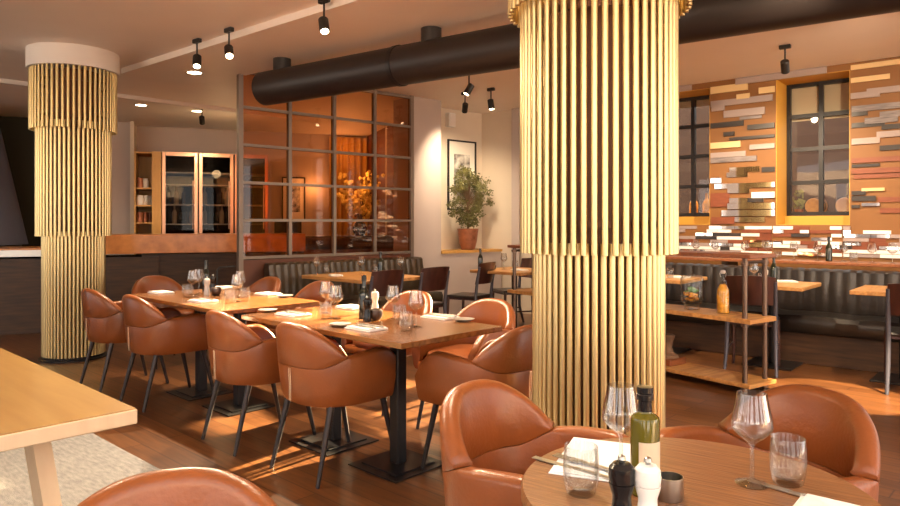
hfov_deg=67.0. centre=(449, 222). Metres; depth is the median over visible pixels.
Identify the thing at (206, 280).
salt mill
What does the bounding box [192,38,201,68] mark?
track spotlight
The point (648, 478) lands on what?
salt mill
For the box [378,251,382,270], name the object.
bottle
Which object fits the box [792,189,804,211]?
herb pot
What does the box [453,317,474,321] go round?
saucer
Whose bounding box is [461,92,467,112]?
track spotlight
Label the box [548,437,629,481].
menu sheet
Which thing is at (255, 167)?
tall cabinet
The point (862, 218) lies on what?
wall
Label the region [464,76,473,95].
track spotlight
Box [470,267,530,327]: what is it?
pedestal table
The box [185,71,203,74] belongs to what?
recessed light
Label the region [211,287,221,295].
bowl
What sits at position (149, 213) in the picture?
tin
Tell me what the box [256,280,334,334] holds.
armchair
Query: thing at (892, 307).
cafe chair
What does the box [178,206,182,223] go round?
wine bottle
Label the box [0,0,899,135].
ceiling
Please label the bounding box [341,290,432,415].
armchair
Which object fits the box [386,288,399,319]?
wine glass
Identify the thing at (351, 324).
fork
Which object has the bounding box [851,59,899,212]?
wall panel
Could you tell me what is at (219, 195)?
wine bottle
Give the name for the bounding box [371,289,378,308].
salt mill
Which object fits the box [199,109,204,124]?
track spotlight
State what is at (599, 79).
column
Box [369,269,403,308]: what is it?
cafe chair
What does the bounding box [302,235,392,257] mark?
sideboard
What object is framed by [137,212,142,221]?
tin
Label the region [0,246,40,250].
countertop
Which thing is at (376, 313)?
bowl
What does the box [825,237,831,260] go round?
bottle
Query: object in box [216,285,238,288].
folded napkin
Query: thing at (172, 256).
bar counter
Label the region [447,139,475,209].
framed picture
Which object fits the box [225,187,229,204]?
wine bottle
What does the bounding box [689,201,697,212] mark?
bottle
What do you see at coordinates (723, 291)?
bottle
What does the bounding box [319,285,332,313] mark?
wine glass
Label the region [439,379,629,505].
armchair
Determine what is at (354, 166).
curtain
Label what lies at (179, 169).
wine fridge
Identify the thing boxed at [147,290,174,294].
folded napkin
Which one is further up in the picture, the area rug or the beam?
the beam
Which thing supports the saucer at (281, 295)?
on the table at (232, 407)
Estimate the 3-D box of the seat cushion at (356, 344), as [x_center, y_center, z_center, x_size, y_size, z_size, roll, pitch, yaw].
[-0.450,0.848,4.898,0.424,0.075,0.444,0,0,42]
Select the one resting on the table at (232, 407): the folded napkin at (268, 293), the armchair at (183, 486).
the folded napkin at (268, 293)
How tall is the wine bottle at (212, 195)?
0.300 m
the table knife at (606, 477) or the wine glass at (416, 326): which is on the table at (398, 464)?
the wine glass at (416, 326)
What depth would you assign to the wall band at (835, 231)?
7.26 m
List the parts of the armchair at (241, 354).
leg, backrest, leg, leg, leg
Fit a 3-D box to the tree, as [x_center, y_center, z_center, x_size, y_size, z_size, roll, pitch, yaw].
[0.303,-0.223,9.680,0.487,1.206,0.935,0,0,33]
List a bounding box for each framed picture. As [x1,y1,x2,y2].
[282,177,304,218]
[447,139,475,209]
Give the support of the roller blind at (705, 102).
attached to the window at (693, 218)
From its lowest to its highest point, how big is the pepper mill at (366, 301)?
0.142 m
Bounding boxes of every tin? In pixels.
[137,178,142,187]
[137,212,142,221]
[143,212,147,221]
[148,212,151,221]
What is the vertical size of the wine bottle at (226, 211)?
0.300 m
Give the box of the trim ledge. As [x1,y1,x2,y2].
[441,248,501,253]
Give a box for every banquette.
[264,257,442,335]
[666,262,899,373]
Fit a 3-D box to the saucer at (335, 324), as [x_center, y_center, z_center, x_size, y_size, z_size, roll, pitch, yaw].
[-0.587,0.543,3.631,0.120,0.014,0.120,0,0,0]
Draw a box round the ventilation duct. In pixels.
[251,0,899,105]
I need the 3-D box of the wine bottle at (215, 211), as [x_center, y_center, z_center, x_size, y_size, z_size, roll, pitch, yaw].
[-3.968,-0.136,11.534,0.076,0.300,0.076,0,0,0]
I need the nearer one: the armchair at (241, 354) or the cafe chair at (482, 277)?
the armchair at (241, 354)
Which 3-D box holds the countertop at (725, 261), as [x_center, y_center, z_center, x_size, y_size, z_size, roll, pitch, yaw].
[3.085,0.843,7.499,4.000,0.915,0.420,0,0,41]
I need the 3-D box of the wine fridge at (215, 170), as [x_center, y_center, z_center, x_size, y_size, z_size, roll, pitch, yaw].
[-4.012,0.070,11.649,0.555,2.460,0.677,0,0,-21]
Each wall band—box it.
[679,226,771,252]
[773,226,841,256]
[843,226,899,257]
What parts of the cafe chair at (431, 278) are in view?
leg, backrest, seat, leg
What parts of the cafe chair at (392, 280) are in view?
leg, backrest, leg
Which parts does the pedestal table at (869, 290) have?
plate, post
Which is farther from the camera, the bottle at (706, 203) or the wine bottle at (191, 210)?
the wine bottle at (191, 210)
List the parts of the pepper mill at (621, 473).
knob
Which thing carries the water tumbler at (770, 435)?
on the round table at (710, 471)
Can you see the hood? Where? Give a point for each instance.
(12, 229)
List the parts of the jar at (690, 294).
lid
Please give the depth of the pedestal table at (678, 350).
6.74 m
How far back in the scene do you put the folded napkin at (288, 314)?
4.02 m
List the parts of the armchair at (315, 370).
leg, backrest, leg, leg, leg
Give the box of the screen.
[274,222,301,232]
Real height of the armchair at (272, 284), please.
0.797 m
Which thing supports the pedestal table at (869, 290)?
on the floor
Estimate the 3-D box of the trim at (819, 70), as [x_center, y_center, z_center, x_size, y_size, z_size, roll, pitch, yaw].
[3.343,-1.611,7.683,1.634,0.071,0.024,0,0,41]
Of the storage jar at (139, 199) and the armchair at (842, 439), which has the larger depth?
the storage jar at (139, 199)
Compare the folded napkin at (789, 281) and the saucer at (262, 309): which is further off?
the folded napkin at (789, 281)
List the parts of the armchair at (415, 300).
backrest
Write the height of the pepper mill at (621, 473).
0.142 m
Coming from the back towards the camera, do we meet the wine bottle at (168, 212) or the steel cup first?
the wine bottle at (168, 212)
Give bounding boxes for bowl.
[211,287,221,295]
[370,308,382,320]
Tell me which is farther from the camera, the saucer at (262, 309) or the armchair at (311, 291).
the armchair at (311, 291)
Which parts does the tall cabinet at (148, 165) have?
panel, shelf, shelf, shelf, shelf, panel, panel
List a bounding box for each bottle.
[166,187,170,203]
[166,206,170,223]
[172,206,176,223]
[174,186,178,203]
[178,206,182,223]
[182,187,186,203]
[184,206,187,223]
[189,187,192,203]
[189,206,192,223]
[202,187,206,203]
[202,206,206,223]
[202,260,209,290]
[208,206,212,223]
[210,187,214,203]
[214,206,217,223]
[217,187,221,203]
[219,206,223,223]
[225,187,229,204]
[225,206,228,223]
[359,275,368,318]
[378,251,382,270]
[478,248,482,266]
[630,385,659,496]
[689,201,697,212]
[702,193,709,212]
[717,270,729,313]
[770,258,776,281]
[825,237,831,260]
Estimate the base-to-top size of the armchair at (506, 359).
0.797 m
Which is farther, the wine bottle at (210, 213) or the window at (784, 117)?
the wine bottle at (210, 213)
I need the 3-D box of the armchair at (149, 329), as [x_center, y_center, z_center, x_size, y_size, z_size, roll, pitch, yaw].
[-2.082,0.904,4.988,0.564,0.797,0.578,0,0,44]
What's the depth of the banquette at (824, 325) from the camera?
6.37 m
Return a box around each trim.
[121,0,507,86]
[130,121,136,254]
[679,66,826,91]
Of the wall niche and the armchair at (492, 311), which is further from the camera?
the wall niche
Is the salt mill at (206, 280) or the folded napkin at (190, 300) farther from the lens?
the salt mill at (206, 280)
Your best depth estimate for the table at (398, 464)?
3.64 m
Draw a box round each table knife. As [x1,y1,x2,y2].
[357,323,383,327]
[532,456,608,479]
[747,478,805,496]
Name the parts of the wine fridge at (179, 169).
handle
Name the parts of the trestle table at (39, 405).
leg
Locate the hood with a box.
[0,130,27,244]
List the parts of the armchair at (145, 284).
backrest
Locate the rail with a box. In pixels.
[216,265,235,285]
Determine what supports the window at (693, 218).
in the wall at (862, 218)
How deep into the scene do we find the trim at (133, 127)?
11.02 m
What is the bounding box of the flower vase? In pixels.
[336,170,384,235]
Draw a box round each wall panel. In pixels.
[710,83,774,223]
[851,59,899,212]
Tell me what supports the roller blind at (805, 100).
attached to the window at (784, 117)
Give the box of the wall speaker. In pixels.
[445,112,455,127]
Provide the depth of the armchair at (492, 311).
4.43 m
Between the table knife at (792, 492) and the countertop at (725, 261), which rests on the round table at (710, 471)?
the table knife at (792, 492)
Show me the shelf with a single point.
(745, 381)
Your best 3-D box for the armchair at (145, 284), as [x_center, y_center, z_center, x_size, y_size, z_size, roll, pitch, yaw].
[-2.672,0.904,6.371,0.578,0.797,0.564,0,0,43]
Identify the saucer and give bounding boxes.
[258,308,276,311]
[277,294,292,297]
[329,322,350,326]
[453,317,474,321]
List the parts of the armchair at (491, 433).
backrest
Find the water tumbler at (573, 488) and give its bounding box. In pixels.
[563,444,598,498]
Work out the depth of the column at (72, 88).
6.36 m
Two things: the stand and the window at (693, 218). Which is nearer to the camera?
the stand
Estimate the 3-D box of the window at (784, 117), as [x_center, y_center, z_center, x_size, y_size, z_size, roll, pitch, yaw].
[4.022,-0.780,7.439,0.714,1.600,0.498,0,0,41]
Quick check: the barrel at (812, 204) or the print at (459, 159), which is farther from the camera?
the print at (459, 159)
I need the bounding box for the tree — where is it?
[446,165,494,249]
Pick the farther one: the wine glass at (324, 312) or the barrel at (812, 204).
the barrel at (812, 204)
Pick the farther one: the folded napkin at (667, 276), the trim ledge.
the trim ledge
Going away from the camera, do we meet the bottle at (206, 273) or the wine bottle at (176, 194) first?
the bottle at (206, 273)
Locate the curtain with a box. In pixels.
[329,137,366,235]
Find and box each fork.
[351,324,375,327]
[552,453,608,470]
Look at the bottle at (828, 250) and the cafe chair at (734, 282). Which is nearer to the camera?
the cafe chair at (734, 282)
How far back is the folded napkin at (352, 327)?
3.49 m
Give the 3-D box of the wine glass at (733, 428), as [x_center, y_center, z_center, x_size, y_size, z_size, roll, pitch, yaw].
[0.636,0.454,1.433,0.083,0.192,0.083,0,0,0]
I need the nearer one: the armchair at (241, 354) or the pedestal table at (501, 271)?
the armchair at (241, 354)
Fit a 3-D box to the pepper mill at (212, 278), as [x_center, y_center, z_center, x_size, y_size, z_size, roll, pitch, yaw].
[-1.889,0.479,5.420,0.049,0.142,0.049,0,0,0]
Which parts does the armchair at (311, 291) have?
backrest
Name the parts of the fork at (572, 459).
handle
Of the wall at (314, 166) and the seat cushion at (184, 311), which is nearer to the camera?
the seat cushion at (184, 311)
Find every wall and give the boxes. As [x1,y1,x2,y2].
[0,116,129,254]
[137,126,366,235]
[237,72,500,314]
[367,126,392,234]
[385,109,530,313]
[512,56,899,313]
[679,105,848,212]
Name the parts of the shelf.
pipe post, pipe post, pipe post, pipe post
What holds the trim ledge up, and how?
on the wall at (253, 270)
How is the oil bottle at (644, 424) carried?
on the round table at (710, 471)
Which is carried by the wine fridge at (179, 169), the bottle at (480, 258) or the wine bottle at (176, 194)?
the wine bottle at (176, 194)
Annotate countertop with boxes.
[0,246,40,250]
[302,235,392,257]
[666,255,899,267]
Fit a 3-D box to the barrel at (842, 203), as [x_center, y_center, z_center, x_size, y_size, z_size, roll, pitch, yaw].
[4.476,-0.193,7.667,0.224,0.224,0.300,0,0,41]
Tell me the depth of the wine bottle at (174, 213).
11.29 m
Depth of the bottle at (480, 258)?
8.04 m
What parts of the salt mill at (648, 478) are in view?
knob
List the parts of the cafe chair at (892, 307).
leg, leg, seat, backrest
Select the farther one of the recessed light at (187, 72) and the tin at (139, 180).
the tin at (139, 180)
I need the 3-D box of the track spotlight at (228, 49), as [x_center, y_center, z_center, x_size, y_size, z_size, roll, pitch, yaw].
[-1.865,-1.512,5.739,0.076,0.268,0.130,0,0,-25]
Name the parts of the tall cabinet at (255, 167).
handle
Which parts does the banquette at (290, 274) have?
backrest, seat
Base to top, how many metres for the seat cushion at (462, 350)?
0.075 m
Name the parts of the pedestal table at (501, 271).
post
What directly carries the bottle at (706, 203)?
on the window ledge
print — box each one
[292,186,299,211]
[454,154,469,195]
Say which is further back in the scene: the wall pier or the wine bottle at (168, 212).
the wine bottle at (168, 212)
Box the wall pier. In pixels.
[393,97,440,313]
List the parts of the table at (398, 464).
post, plate, plate, post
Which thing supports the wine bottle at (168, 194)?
on the wine fridge at (179, 169)
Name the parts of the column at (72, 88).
plate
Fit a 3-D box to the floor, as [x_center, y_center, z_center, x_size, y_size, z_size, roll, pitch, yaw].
[-0.500,1.350,5.500,19.000,0.100,16.000,0,0,0]
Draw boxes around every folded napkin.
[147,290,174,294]
[188,298,218,302]
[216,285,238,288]
[254,291,281,295]
[275,311,311,317]
[328,274,342,276]
[335,304,358,309]
[344,323,387,331]
[420,314,458,320]
[667,276,689,278]
[777,280,797,282]
[793,494,859,505]
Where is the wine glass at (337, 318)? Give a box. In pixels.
[329,287,342,319]
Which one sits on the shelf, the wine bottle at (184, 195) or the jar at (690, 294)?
the jar at (690, 294)
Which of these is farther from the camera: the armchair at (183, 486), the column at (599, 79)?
the column at (599, 79)
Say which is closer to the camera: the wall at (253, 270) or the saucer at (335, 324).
the saucer at (335, 324)
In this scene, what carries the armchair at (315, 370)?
on the floor
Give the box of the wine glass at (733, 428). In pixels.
[731,389,773,488]
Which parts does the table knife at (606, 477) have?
blade, handle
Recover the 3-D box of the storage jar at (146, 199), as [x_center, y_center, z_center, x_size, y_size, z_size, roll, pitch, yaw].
[-5.009,-0.371,11.164,0.110,0.160,0.110,0,0,0]
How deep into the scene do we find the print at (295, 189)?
12.48 m
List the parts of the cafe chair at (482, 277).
leg, seat, seat frame, leg, backrest, leg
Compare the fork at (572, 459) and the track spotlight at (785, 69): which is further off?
the track spotlight at (785, 69)
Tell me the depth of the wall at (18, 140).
10.65 m
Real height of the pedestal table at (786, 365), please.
0.750 m
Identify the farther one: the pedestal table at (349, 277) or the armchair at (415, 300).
the pedestal table at (349, 277)
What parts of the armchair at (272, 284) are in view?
backrest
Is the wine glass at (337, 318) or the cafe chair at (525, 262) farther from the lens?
the cafe chair at (525, 262)
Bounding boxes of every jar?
[136,195,143,204]
[143,178,148,187]
[143,195,148,204]
[680,273,703,309]
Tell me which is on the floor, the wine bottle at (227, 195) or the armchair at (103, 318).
the armchair at (103, 318)
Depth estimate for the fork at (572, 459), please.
1.54 m
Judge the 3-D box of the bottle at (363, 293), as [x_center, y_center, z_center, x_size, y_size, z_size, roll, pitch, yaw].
[-0.498,0.425,3.937,0.060,0.249,0.060,0,0,0]
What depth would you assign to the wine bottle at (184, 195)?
11.32 m
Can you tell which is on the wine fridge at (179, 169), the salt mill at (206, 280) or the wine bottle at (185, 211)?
the wine bottle at (185, 211)
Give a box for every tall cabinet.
[134,151,161,254]
[234,154,267,232]
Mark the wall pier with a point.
(427, 112)
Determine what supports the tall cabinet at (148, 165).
on the floor
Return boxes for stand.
[666,333,685,365]
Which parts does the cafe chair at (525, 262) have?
seat, leg, backrest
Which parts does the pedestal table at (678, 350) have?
plate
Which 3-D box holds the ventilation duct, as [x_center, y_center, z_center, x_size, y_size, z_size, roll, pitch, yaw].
[0.870,-1.403,4.848,6.600,0.491,0.344,0,0,35]
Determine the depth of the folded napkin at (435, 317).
3.90 m
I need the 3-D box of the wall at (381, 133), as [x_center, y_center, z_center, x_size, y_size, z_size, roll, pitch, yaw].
[-0.995,-0.175,11.552,0.100,2.950,3.049,0,0,-21]
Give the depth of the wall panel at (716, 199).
7.72 m
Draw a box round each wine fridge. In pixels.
[162,152,197,233]
[198,153,233,232]
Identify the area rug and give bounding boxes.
[0,433,159,505]
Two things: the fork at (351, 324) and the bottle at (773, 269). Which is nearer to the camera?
the fork at (351, 324)
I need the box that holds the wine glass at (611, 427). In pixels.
[602,382,637,435]
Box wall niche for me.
[441,108,481,249]
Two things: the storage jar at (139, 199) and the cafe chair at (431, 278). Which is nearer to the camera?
the cafe chair at (431, 278)
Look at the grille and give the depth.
9.75 m
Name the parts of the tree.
pot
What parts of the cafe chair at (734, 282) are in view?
leg, leg, backrest, seat frame, leg, leg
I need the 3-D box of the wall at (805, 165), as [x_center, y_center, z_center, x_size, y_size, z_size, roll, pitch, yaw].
[3.727,-0.450,10.747,11.500,3.500,4.100,0,0,41]
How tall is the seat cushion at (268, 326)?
0.075 m
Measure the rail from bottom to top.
0.851 m
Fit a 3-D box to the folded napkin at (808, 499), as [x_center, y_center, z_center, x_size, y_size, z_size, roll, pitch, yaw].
[0.737,0.543,1.247,0.200,0.014,0.131,0,0,40]
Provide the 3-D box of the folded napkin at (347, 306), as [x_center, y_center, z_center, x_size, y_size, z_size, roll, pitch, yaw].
[-0.634,0.543,4.400,0.200,0.014,0.131,0,0,43]
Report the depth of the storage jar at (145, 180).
11.13 m
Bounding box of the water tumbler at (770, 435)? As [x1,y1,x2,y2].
[769,435,807,488]
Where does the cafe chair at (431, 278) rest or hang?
on the floor
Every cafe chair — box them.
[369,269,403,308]
[418,266,449,313]
[447,262,495,313]
[492,258,530,321]
[723,275,779,377]
[884,283,899,394]
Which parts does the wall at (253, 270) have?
post, post, panel, rail, rail, rail, rail, rail, rail, post, post, post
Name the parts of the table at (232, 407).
plate, post, plate, post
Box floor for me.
[0,313,899,505]
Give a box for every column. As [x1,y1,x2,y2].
[25,42,119,362]
[508,0,691,435]
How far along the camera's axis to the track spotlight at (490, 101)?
8.27 m
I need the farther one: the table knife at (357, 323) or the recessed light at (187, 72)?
the recessed light at (187, 72)
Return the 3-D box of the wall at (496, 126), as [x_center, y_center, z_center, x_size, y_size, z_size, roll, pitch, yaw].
[0.120,-0.175,10.680,3.150,2.950,0.140,0,0,41]
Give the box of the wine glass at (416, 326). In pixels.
[408,290,423,327]
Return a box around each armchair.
[77,467,277,505]
[79,288,168,392]
[119,294,216,412]
[131,275,194,369]
[201,310,315,456]
[209,276,280,365]
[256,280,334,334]
[269,322,395,488]
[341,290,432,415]
[411,298,515,428]
[415,324,531,468]
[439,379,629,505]
[660,384,880,501]
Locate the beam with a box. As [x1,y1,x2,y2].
[0,78,317,122]
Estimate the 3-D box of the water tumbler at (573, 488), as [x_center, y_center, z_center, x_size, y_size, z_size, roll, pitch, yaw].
[0.266,0.500,1.380,0.073,0.099,0.073,0,0,0]
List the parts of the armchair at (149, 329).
leg, backrest, leg, leg, leg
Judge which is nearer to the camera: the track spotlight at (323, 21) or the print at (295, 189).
the track spotlight at (323, 21)
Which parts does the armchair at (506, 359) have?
leg, backrest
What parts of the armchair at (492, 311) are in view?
leg, backrest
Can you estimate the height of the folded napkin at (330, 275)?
0.014 m
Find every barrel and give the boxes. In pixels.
[804,197,828,211]
[834,196,848,211]
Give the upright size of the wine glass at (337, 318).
0.192 m
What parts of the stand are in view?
stem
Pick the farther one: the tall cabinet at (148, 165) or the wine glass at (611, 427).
the tall cabinet at (148, 165)
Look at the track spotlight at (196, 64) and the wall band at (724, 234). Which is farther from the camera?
the wall band at (724, 234)
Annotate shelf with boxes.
[507,245,775,395]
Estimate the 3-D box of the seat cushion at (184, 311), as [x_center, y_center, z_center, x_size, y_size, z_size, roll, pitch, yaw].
[-2.638,0.848,6.340,0.444,0.075,0.424,0,0,43]
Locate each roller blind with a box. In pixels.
[679,99,709,108]
[792,82,848,121]
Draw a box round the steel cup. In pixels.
[658,471,683,503]
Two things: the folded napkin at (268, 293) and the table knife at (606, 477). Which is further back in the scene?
the folded napkin at (268, 293)
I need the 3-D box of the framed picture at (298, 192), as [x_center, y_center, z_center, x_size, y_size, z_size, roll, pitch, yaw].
[-2.865,-0.440,12.460,0.420,0.800,0.026,0,0,-21]
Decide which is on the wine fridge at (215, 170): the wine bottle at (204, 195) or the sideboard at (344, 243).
the wine bottle at (204, 195)
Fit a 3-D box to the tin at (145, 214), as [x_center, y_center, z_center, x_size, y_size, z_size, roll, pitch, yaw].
[-5.009,-0.093,11.164,0.096,0.165,0.096,0,0,0]
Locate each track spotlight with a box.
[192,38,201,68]
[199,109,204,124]
[224,27,233,58]
[318,0,329,34]
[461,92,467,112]
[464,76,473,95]
[487,87,494,109]
[779,44,790,73]
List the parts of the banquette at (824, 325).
seat, backrest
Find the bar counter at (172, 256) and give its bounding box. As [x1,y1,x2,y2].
[0,233,304,334]
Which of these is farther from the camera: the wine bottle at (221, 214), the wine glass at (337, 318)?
the wine bottle at (221, 214)
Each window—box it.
[679,88,709,224]
[776,70,849,224]
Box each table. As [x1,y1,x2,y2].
[0,348,136,505]
[130,289,318,416]
[241,304,501,483]
[302,271,419,289]
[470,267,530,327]
[521,437,880,505]
[666,275,706,353]
[748,281,820,370]
[849,285,899,385]
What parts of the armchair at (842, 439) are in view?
backrest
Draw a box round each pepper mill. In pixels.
[210,274,215,291]
[363,296,370,321]
[608,454,634,505]
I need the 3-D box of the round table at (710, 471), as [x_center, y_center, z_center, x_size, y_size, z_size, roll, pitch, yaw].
[0.500,0.925,1.400,0.704,0.750,0.704,0,0,35]
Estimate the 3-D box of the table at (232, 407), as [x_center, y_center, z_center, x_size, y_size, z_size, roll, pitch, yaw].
[-1.700,0.924,5.020,1.440,0.749,0.750,0,0,44]
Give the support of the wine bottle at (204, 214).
on the wine fridge at (215, 170)
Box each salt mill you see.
[204,277,209,294]
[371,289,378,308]
[635,456,661,505]
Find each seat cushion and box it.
[172,307,193,314]
[266,324,276,328]
[353,340,383,348]
[427,344,472,358]
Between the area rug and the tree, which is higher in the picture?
the tree
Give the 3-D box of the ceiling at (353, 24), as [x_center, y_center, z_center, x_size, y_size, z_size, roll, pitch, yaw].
[-0.767,-1.620,5.536,6.400,0.060,0.900,0,0,40]
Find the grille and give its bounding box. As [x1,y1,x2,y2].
[450,114,455,125]
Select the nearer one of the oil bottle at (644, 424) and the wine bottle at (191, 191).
the oil bottle at (644, 424)
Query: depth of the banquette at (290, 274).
7.86 m
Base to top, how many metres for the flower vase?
1.078 m
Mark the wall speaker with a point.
(450, 118)
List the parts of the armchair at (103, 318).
leg, backrest, leg, leg, leg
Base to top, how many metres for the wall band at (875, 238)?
0.315 m
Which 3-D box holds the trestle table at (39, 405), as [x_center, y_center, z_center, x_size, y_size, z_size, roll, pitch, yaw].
[-2.042,0.925,2.393,2.200,0.766,0.950,0,0,43]

